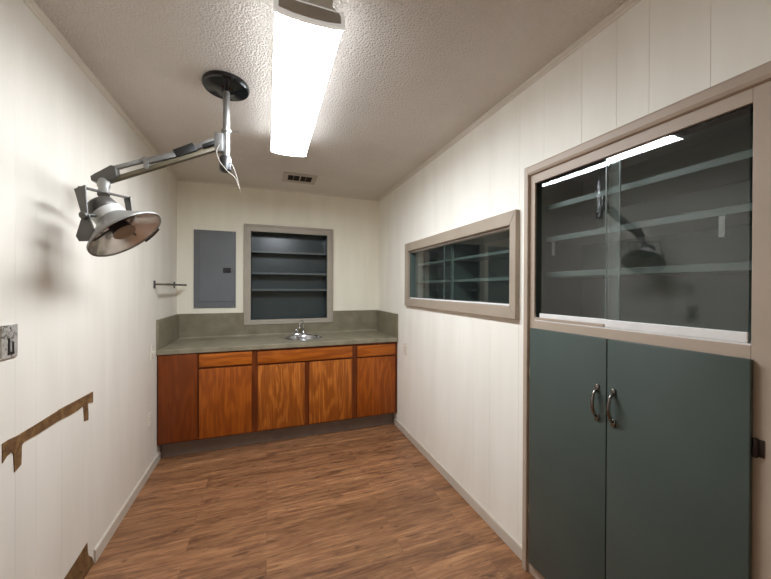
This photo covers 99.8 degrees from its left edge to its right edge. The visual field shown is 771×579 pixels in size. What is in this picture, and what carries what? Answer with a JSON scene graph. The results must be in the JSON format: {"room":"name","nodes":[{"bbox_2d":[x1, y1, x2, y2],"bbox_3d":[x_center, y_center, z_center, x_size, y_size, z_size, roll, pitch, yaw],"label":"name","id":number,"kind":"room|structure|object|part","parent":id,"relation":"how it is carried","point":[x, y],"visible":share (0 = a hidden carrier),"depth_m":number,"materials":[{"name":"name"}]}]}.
{"room":"veterinary clinic","nodes":[
{"label":"veterinary clinic","id":0,"kind":"room"},
{"bbox_2d":[0,0,176,578],"bbox_3d":[-1.272,0.169,0.874,0.120,2.484,4.911,0,0,-20],"label":"wall","id":1,"kind":"structure","parent":0,"point":[86,322],"depth_m":1.43,"materials":[{"name":"white paint"}]},
{"bbox_2d":[1,324,17,359],"bbox_3d":[-1.292,0.179,1.117,0.008,0.115,0.072,0,0,-20],"label":"metal plate","id":2,"kind":"object","parent":1,"relation":"attached to","point":[9,333],"visible":1,"depth_m":1.11,"materials":[{"name":"metal"}]},
{"bbox_2d":[2,392,92,471],"bbox_3d":[-1.390,0.581,1.373,0.002,0.135,0.602,0,0,-20],"label":"strip","id":3,"kind":"object","parent":1,"relation":"attached to","point":[14,445],"visible":1,"depth_m":1.26,"materials":[{"name":"brown wood"}]},
{"bbox_2d":[64,543,93,578],"bbox_3d":[-1.384,1.331,1.351,0.002,0.154,0.673,0,0,-20],"label":"strip","id":4,"kind":"object","parent":1,"relation":"attached to","point":[84,562],"visible":1,"depth_m":1.56,"materials":[{"name":"brown wood"}]},
{"bbox_2d":[23,0,178,181],"bbox_3d":[-1.202,-1.060,0.892,0.018,0.026,4.911,0,0,-20],"label":"trim","id":5,"kind":"structure","parent":1,"relation":"attached to","point":[31,4],"depth_m":1.55,"materials":[{"name":"paint"}]},
{"bbox_2d":[93,450,160,562],"bbox_3d":[-1.683,1.369,2.182,0.010,0.069,1.090,0,0,-20],"label":"baseboard","id":6,"kind":"structure","parent":1,"relation":"attached to","point":[115,523],"depth_m":1.99,"materials":[{"name":"paint"}]},
{"bbox_2d":[147,412,150,430],"bbox_3d":[-1.780,0.992,2.449,0.009,0.115,0.072,0,0,-20],"label":"wall outlet","id":7,"kind":"object","parent":1,"relation":"attached to","point":[149,414],"visible":1,"depth_m":2.43,"materials":[{"name":"beige plastic"}]},
{"bbox_2d":[151,344,154,360],"bbox_3d":[-1.798,0.487,2.514,0.016,0.115,0.072,0,0,-20],"label":"light switch","id":8,"kind":"object","parent":1,"relation":"attached to","point":[152,346],"visible":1,"depth_m":2.50,"materials":[{"name":"beige plastic"}]},
{"bbox_2d":[153,281,186,287],"bbox_3d":[-1.870,-0.042,2.841,0.104,0.060,0.612,0,0,-20],"label":"towel bar","id":9,"kind":"object","parent":1,"relation":"attached to","point":[154,282],"visible":1,"depth_m":2.58,"materials":[{"name":"grey metal"}]},
{"bbox_3d":[-1.767,-0.040,2.570,0.097,0.022,0.022,0,0,-20],"label":"post","id":10,"kind":"part","parent":9,"relation":"part of","materials":[{"name":"metal"}]},
{"bbox_2d":[177,181,378,313],"bbox_3d":[-1.093,0.159,3.617,2.337,2.484,0.120,0,0,-20],"label":"wall","id":11,"kind":"structure","parent":0,"point":[354,223],"depth_m":3.54,"materials":[{"name":"beige paint"}]},
{"bbox_2d":[194,229,235,307],"bbox_3d":[-1.735,-0.207,3.304,0.384,0.788,0.022,0,0,-20],"label":"electrical panel","id":12,"kind":"object","parent":11,"relation":"attached to","point":[214,251],"visible":1,"depth_m":3.30,"materials":[{"name":"grey metal"}]},
{"bbox_2d":[179,179,376,200],"bbox_3d":[-1.065,-1.075,3.550,2.061,0.016,0.011,0,0,-20],"label":"trim","id":13,"kind":"structure","parent":11,"relation":"attached to","point":[179,179],"depth_m":3.50,"materials":[{"name":"paint"}]},
{"bbox_2d":[179,310,376,336],"bbox_3d":[-1.069,0.365,3.552,2.057,0.243,0.018,0,0,-20],"label":"backsplash","id":14,"kind":"structure","parent":11,"relation":"attached to","point":[201,324],"depth_m":3.42,"materials":[{"name":"grey laminate"}]},
{"bbox_2d":[244,224,332,324],"bbox_3d":[-1.070,-0.158,3.635,0.940,1.060,0.198,0,0,-20],"label":"recessed shelf","id":15,"kind":"object","parent":11,"relation":"attached to","point":[288,271],"visible":1,"depth_m":3.67,"materials":[{"name":"grey paint"}]},
{"bbox_3d":[-1.076,0.005,3.650,0.799,0.022,0.144,0,0,-20],"label":"shelf","id":16,"kind":"part","parent":15,"relation":"part of","materials":[{"name":"wood"}]},
{"bbox_3d":[-1.075,-0.174,3.649,0.799,0.022,0.144,0,0,-20],"label":"shelf","id":17,"kind":"part","parent":15,"relation":"part of","materials":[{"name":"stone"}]},
{"bbox_3d":[-1.074,-0.405,3.648,0.799,0.022,0.144,0,0,-20],"label":"shelf","id":18,"kind":"part","parent":15,"relation":"part of","materials":[{"name":"stone"}]},
{"bbox_2d":[84,422,535,578],"bbox_3d":[-0.093,1.463,1.566,2.817,0.100,5.631,0,0,-20],"label":"floor","id":19,"kind":"structure","parent":0,"point":[359,503],"depth_m":1.97,"materials":[{"name":"wood"}]},
{"bbox_2d":[157,353,199,457],"bbox_3d":[-1.810,0.964,2.951,0.294,0.872,0.623,0,0,-20],"label":"base cabinet","id":20,"kind":"object","parent":19,"relation":"on","point":[177,374],"visible":0.85,"depth_m":2.66,"materials":[{"name":"wood"}]},
{"bbox_2d":[198,350,254,451],"bbox_3d":[-1.466,0.965,3.077,0.439,0.872,0.623,0,0,-20],"label":"base cabinet","id":21,"kind":"object","parent":19,"relation":"on","point":[226,380],"visible":0.92,"depth_m":2.79,"materials":[{"name":"wood"}]},
{"bbox_3d":[-1.368,0.598,2.787,0.409,0.109,0.016,0,0,-20],"label":"drawer","id":22,"kind":"part","parent":21,"relation":"part of","materials":[{"name":"orange wood"}]},
{"bbox_3d":[-1.370,0.961,2.788,0.407,0.583,0.016,0,0,-20],"label":"door","id":23,"kind":"part","parent":21,"relation":"part of","materials":[{"name":"orange wood"}]},
{"bbox_2d":[255,344,353,443],"bbox_3d":[-0.833,0.967,3.307,0.907,0.872,0.623,0,0,-20],"label":"base cabinet","id":24,"kind":"object","parent":19,"relation":"on","point":[300,391],"visible":0.94,"depth_m":3.02,"materials":[{"name":"wood"}]},
{"bbox_2d":[156,310,397,354],"bbox_3d":[-0.963,0.388,3.260,2.096,0.285,0.641,0,0,-20],"label":"countertop","id":25,"kind":"structure","parent":24,"relation":"on","point":[201,332],"depth_m":3.27,"materials":[{"name":"grey laminate"}]},
{"bbox_2d":[294,320,309,334],"bbox_3d":[-0.898,0.408,3.487,0.170,0.158,0.089,0,0,-20],"label":"faucet","id":26,"kind":"object","parent":25,"relation":"on","point":[302,321],"visible":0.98,"depth_m":3.48,"materials":[{"name":"silver metal"}]},
{"bbox_3d":[-0.898,0.402,3.482,0.034,0.144,0.097,0,0,17],"label":"spout","id":27,"kind":"part","parent":26,"relation":"part of","materials":[{"name":"silver metal"}]},
{"bbox_2d":[284,334,321,339],"bbox_3d":[-0.833,0.561,3.302,0.376,0.156,0.376,0,0,-20],"label":"sink","id":28,"kind":"object","parent":25,"relation":"in","point":[305,336],"visible":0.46,"depth_m":3.44,"materials":[{"name":"silver metal"}]},
{"bbox_3d":[-0.941,0.965,2.945,0.406,0.578,0.016,0,0,-20],"label":"door","id":29,"kind":"part","parent":24,"relation":"part of","materials":[{"name":"brown wood"}]},
{"bbox_3d":[-0.728,0.606,3.020,0.861,0.108,0.016,0,0,-20],"label":"drawer","id":30,"kind":"part","parent":24,"relation":"part of","materials":[{"name":"orange wood"}]},
{"bbox_3d":[-0.519,0.966,3.099,0.409,0.578,0.016,0,0,-20],"label":"door","id":31,"kind":"part","parent":24,"relation":"part of","materials":[{"name":"brown wood"}]},
{"bbox_2d":[352,342,396,428],"bbox_3d":[-0.194,0.968,3.540,0.454,0.872,0.623,0,0,-20],"label":"base cabinet","id":32,"kind":"object","parent":19,"relation":"on","point":[375,364],"visible":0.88,"depth_m":3.25,"materials":[{"name":"wood"}]},
{"bbox_3d":[-0.091,0.609,3.253,0.397,0.106,0.016,0,0,-20],"label":"drawer","id":33,"kind":"part","parent":32,"relation":"part of","materials":[{"name":"orange wood"}]},
{"bbox_3d":[-0.092,0.967,3.254,0.397,0.578,0.016,0,0,-20],"label":"door","id":34,"kind":"part","parent":32,"relation":"part of","materials":[{"name":"orange wood"}]},
{"bbox_2d":[522,61,770,578],"bbox_3d":[1.028,0.404,1.297,0.429,2.028,0.894,0,0,-22],"label":"tall cabinet","id":35,"kind":"object","parent":19,"relation":"on","point":[647,318],"visible":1,"depth_m":1.21,"materials":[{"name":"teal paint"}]},
{"bbox_3d":[0.789,0.772,1.435,0.019,1.162,0.376,0,0,-22],"label":"door","id":36,"kind":"part","parent":35,"relation":"part of","materials":[{"name":"green paint"}]},
{"bbox_3d":[0.826,0.133,1.448,0.015,0.030,0.328,0,0,-22],"label":"rail","id":37,"kind":"part","parent":35,"relation":"part of","materials":[{"name":"white metal"}]},
{"bbox_3d":[0.824,0.446,1.280,0.038,0.144,0.016,0,0,-22],"label":"handle","id":38,"kind":"part","parent":35,"relation":"part of","materials":[{"name":"silver metal"}]},
{"bbox_3d":[0.847,0.447,1.222,0.038,0.144,0.016,0,0,-22],"label":"handle","id":39,"kind":"part","parent":35,"relation":"part of","materials":[{"name":"silver metal"}]},
{"bbox_2d":[546,262,751,277],"bbox_3d":[1.088,-0.072,1.323,0.270,0.026,0.807,0,0,-22],"label":"shelf","id":40,"kind":"object","parent":35,"relation":"attached to","point":[735,269],"depth_m":1.23,"materials":[{"name":"glass"}]},
{"bbox_2d":[546,202,752,244],"bbox_3d":[1.089,-0.248,1.322,0.270,0.026,0.807,0,0,-22],"label":"shelf","id":41,"kind":"object","parent":35,"relation":"attached to","point":[737,217],"depth_m":1.26,"materials":[{"name":"glass"}]},
{"bbox_2d":[546,148,752,215],"bbox_3d":[1.089,-0.408,1.321,0.270,0.026,0.807,0,0,-22],"label":"shelf","id":42,"kind":"object","parent":35,"relation":"attached to","point":[736,169],"depth_m":1.26,"materials":[{"name":"glass"}]},
{"bbox_3d":[0.949,0.135,1.101,0.015,0.030,0.401,0,0,-22],"label":"rail","id":43,"kind":"part","parent":35,"relation":"part of","materials":[{"name":"white metal"}]},
{"bbox_3d":[0.935,0.774,1.078,0.019,1.162,0.390,0,0,-22],"label":"door","id":44,"kind":"part","parent":35,"relation":"part of","materials":[{"name":"green paint"}]},
{"bbox_2d":[34,0,626,199],"bbox_3d":[-0.082,-1.121,1.556,2.817,0.100,5.631,0,0,-20],"label":"ceiling","id":45,"kind":"structure","parent":0,"point":[406,78],"depth_m":1.58,"materials":[{"name":"paint"}]},
{"bbox_2d":[74,70,249,256],"bbox_3d":[-0.995,-0.607,1.529,0.686,0.933,0.303,0,0,-37],"label":"lamp","id":46,"kind":"object","parent":45,"relation":"attached to","point":[118,230],"visible":1,"depth_m":1.50,"materials":[{"name":"silver metal"}]},
{"bbox_3d":[-1.199,-0.245,1.303,0.071,0.108,0.015,0,0,-13],"label":"handle plate","id":47,"kind":"part","parent":46,"relation":"part of","materials":[{"name":"grey metal"}]},
{"bbox_3d":[-1.204,-0.297,1.315,0.030,0.034,0.060,0,0,4],"label":"pivot knob","id":48,"kind":"part","parent":46,"relation":"part of","materials":[{"name":"grey metal"}]},
{"bbox_3d":[-1.133,-0.244,1.420,0.240,0.207,0.302,0,0,-20],"label":"lamp shade","id":49,"kind":"part","parent":46,"relation":"part of","materials":[{"name":"grey metal"}]},
{"bbox_3d":[-0.832,-0.847,1.697,0.033,0.375,0.033,0,0,-20],"label":"rod","id":50,"kind":"part","parent":46,"relation":"part of","materials":[{"name":"silver metal"}]},
{"bbox_2d":[282,172,317,184],"bbox_3d":[-0.831,-1.076,3.150,0.312,0.008,0.270,0,0,-20],"label":"ceiling vent","id":51,"kind":"object","parent":45,"relation":"in","point":[287,176],"visible":1,"depth_m":3.13,"materials":[{"name":"metal"}]},
{"bbox_2d":[270,0,344,156],"bbox_3d":[-0.475,-1.009,1.724,0.247,0.128,1.247,0,0,-20],"label":"ceiling light","id":52,"kind":"object","parent":45,"relation":"attached to","point":[307,33],"visible":1,"depth_m":1.38,"materials":[{"name":"translucent white plastic"},{"name":"painted metal"}]},
{"bbox_3d":[-0.262,-0.975,1.139,0.215,0.045,0.002,0,0,-20],"label":"plate","id":53,"kind":"part","parent":52,"relation":"part of","materials":[{"name":"white metal"}]},
{"bbox_2d":[378,0,770,544],"bbox_3d":[0.811,0.174,1.633,0.120,2.484,4.911,0,0,-20],"label":"wall","id":54,"kind":"structure","parent":0,"point":[460,375],"depth_m":1.82,"materials":[{"name":"beige paint"}]},
{"bbox_2d":[404,343,406,354],"bbox_3d":[0.190,0.575,3.143,0.009,0.115,0.072,0,0,-20],"label":"wall outlet","id":55,"kind":"object","parent":54,"relation":"attached to","point":[405,344],"visible":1,"depth_m":3.13,"materials":[{"name":"beige plastic"}]},
{"bbox_2d":[394,417,521,559],"bbox_3d":[0.407,1.376,2.544,0.010,0.069,1.843,0,0,-20],"label":"baseboard","id":56,"kind":"structure","parent":54,"relation":"attached to","point":[514,545],"depth_m":2.15,"materials":[{"name":"paint"}]},
{"bbox_2d":[405,209,519,318],"bbox_3d":[0.589,-0.136,2.464,0.330,0.584,1.473,0,0,-20],"label":"display case","id":57,"kind":"object","parent":54,"relation":"attached to","point":[473,268],"visible":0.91,"depth_m":2.42,"materials":[{"name":"beige paint"}]},
{"bbox_2d":[417,280,450,282],"bbox_3d":[0.504,-0.068,2.823,0.218,0.019,0.615,0,0,-20],"label":"shelf","id":58,"kind":"object","parent":57,"relation":"attached to","point":[418,281],"depth_m":2.77,"materials":[{"name":"glass"}]},
{"bbox_2d":[417,259,450,266],"bbox_3d":[0.505,-0.230,2.823,0.218,0.019,0.615,0,0,-20],"label":"shelf","id":59,"kind":"object","parent":57,"relation":"attached to","point":[440,263],"depth_m":2.87,"materials":[{"name":"paint"}]},
{"bbox_2d":[453,277,508,281],"bbox_3d":[0.742,-0.064,2.172,0.218,0.019,0.725,0,0,-20],"label":"shelf","id":60,"kind":"object","parent":57,"relation":"attached to","point":[455,279],"depth_m":2.24,"materials":[{"name":"paint"}]},
{"bbox_2d":[453,249,509,261],"bbox_3d":[0.743,-0.226,2.172,0.218,0.019,0.725,0,0,-20],"label":"shelf","id":61,"kind":"object","parent":57,"relation":"attached to","point":[499,256],"depth_m":2.27,"materials":[{"name":"glass"}]},
{"bbox_2d":[378,0,640,201],"bbox_3d":[0.751,-1.055,1.605,0.018,0.026,4.911,0,0,-20],"label":"trim","id":62,"kind":"structure","parent":54,"relation":"attached to","point":[628,4],"depth_m":1.60,"materials":[{"name":"paint"}]}
]}

